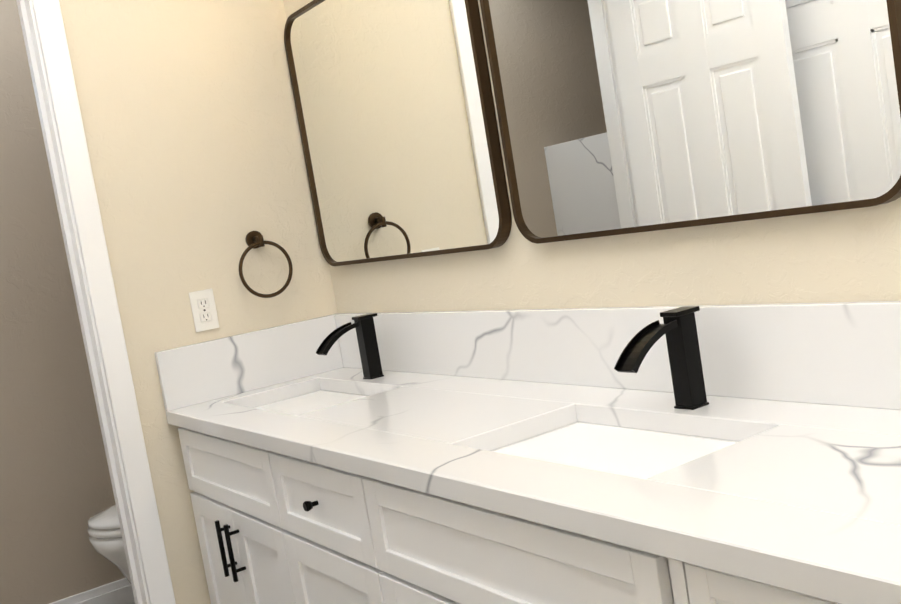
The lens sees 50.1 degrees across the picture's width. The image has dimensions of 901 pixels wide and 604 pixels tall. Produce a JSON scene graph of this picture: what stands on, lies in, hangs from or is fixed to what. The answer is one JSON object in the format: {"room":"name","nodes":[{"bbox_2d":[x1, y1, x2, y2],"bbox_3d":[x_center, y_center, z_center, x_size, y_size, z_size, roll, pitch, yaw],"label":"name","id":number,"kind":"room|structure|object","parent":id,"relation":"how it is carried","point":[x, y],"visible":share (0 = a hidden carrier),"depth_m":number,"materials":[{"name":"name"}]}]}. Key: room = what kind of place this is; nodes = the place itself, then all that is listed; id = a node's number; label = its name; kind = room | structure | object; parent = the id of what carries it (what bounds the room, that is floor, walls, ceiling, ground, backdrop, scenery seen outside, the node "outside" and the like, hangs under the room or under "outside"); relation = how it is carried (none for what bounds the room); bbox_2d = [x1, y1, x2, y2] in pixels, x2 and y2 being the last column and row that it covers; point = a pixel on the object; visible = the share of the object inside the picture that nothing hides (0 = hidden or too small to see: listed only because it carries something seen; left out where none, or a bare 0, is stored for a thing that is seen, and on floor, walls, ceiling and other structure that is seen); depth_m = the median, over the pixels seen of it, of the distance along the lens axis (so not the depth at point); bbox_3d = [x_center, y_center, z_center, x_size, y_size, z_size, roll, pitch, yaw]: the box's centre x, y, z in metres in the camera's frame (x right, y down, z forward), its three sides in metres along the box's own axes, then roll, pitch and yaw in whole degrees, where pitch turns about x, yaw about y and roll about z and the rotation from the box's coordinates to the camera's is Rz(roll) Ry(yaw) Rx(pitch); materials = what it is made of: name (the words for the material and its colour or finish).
{"room":"bathroom","nodes":[
{"label":"bathroom","id":0,"kind":"room"},
{"bbox_2d":[0,0,125,603],"bbox_3d":[-1.856,0.053,3.181,2.830,2.415,0.120,-13,6,-34],"label":"wall","id":1,"kind":"structure","parent":0,"point":[56,492],"depth_m":3.36,"materials":[{"name":"grey paint"}]},
{"bbox_2d":[49,578,134,603],"bbox_3d":[-1.376,1.118,3.398,1.955,0.130,0.014,-13,6,-34],"label":"trim","id":2,"kind":"structure","parent":1,"relation":"attached to","point":[120,591],"depth_m":3.48,"materials":[{"name":"white wood"}]},
{"bbox_2d":[59,0,336,603],"bbox_3d":[-0.532,-0.142,2.929,1.125,2.415,0.120,-13,6,-34],"label":"wall","id":3,"kind":"structure","parent":0,"point":[192,134],"depth_m":2.71,"materials":[{"name":"beige paint"}]},
{"bbox_2d":[189,288,218,331],"bbox_3d":[-0.699,0.023,2.734,0.070,0.114,0.009,-13,6,-34],"label":"electrical outlet plate","id":4,"kind":"object","parent":3,"relation":"attached to","point":[203,308],"visible":1,"depth_m":2.73,"materials":[{"name":"white plastic"}]},
{"bbox_2d":[154,314,341,408],"bbox_3d":[-0.572,0.170,2.806,0.554,0.166,0.020,-13,6,-34],"label":"backsplash","id":5,"kind":"structure","parent":3,"relation":"attached to","point":[203,371],"depth_m":2.77,"materials":[{"name":"white stone"}]},
{"bbox_2d":[239,231,292,297],"bbox_3d":[-0.549,-0.111,2.808,0.167,0.200,0.058,-13,6,-34],"label":"towel ring","id":6,"kind":"object","parent":3,"relation":"attached to","point":[254,239],"visible":1,"depth_m":2.80,"materials":[{"name":"brown metal"}]},
{"bbox_2d":[283,0,900,312],"bbox_3d":[0.863,-0.224,1.213,0.120,2.415,4.288,-13,6,-34],"label":"wall","id":7,"kind":"structure","parent":0,"point":[850,255],"depth_m":1.84,"materials":[{"name":"beige paint"}]},
{"bbox_2d":[284,0,511,265],"bbox_3d":[-0.179,-0.482,2.528,0.028,0.744,0.919,-13,6,-34],"label":"mirror","id":8,"kind":"object","parent":7,"relation":"attached to","point":[397,121],"visible":0.98,"depth_m":2.47,"materials":[{"name":"brown mirror"}]},
{"bbox_2d":[334,301,900,408],"bbox_3d":[0.573,0.085,1.612,0.021,0.166,3.284,-13,6,-34],"label":"backsplash","id":9,"kind":"structure","parent":7,"relation":"attached to","point":[827,353],"depth_m":1.74,"materials":[{"name":"white stone"}]},
{"bbox_2d":[480,0,900,243],"bbox_3d":[0.359,-0.502,1.729,0.028,0.744,0.923,-13,6,-34],"label":"mirror","id":10,"kind":"object","parent":7,"relation":"attached to","point":[617,117],"visible":0.96,"depth_m":1.69,"materials":[{"name":"brown mirror"}]},
{"bbox_3d":[-0.101,1.216,1.175,3.450,0.100,5.520,-13,6,-34],"label":"floor","id":11,"kind":"structure","parent":0,"visible":0},
{"bbox_2d":[87,504,131,584],"bbox_3d":[-0.870,0.709,3.371,0.772,0.775,0.420,-13,6,-34],"label":"toilet","id":12,"kind":"object","parent":11,"relation":"on","point":[105,535],"visible":0.06,"depth_m":3.13,"materials":[{"name":"white ceramic"}]},
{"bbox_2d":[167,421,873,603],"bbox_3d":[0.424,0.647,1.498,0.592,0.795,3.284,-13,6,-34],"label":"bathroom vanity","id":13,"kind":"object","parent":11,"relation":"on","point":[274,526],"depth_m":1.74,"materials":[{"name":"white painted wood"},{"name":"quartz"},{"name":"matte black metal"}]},
{"bbox_2d":[165,365,900,603],"bbox_3d":[0.364,0.235,1.467,0.575,0.037,3.284,-13,6,-34],"label":"countertop","id":14,"kind":"structure","parent":13,"relation":"on","point":[810,494],"depth_m":1.40,"materials":[{"name":"white stone"}]},
{"bbox_2d":[246,385,377,412],"bbox_3d":[-0.357,0.350,2.555,0.324,0.164,0.505,-13,6,-34],"label":"sink","id":15,"kind":"object","parent":14,"relation":"in","point":[317,396],"depth_m":2.71,"materials":[{"name":"white ceramic"}]},
{"bbox_2d":[310,313,385,376],"bbox_3d":[-0.273,0.133,2.617,0.184,0.174,0.045,-13,6,-34],"label":"faucet","id":16,"kind":"object","parent":14,"relation":"on","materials":[{"name":"black metal"}]},
{"bbox_2d":[482,413,745,476],"bbox_3d":[0.274,0.327,1.618,0.324,0.164,0.504,-13,6,-34],"label":"sink","id":17,"kind":"object","parent":14,"relation":"in","point":[643,447],"depth_m":1.69,"materials":[{"name":"white ceramic"}]},
{"bbox_2d":[606,305,709,408],"bbox_3d":[0.367,0.110,1.667,0.184,0.174,0.044,-13,6,-34],"label":"faucet","id":18,"kind":"object","parent":14,"relation":"on","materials":[{"name":"black metal"}]},
{"bbox_3d":[-1.449,-0.982,2.333,0.724,0.367,0.120,-13,6,-34],"label":"wall","id":19,"kind":"structure","parent":0,"visible":0},
{"bbox_2d":[16,0,175,603],"bbox_3d":[-1.255,0.179,2.425,0.832,2.102,0.140,-13,6,-34],"label":"door frame","id":20,"kind":"structure","parent":19,"relation":"attached to","point":[88,221],"depth_m":2.57,"materials":[{"name":"white wood"}]}
]}

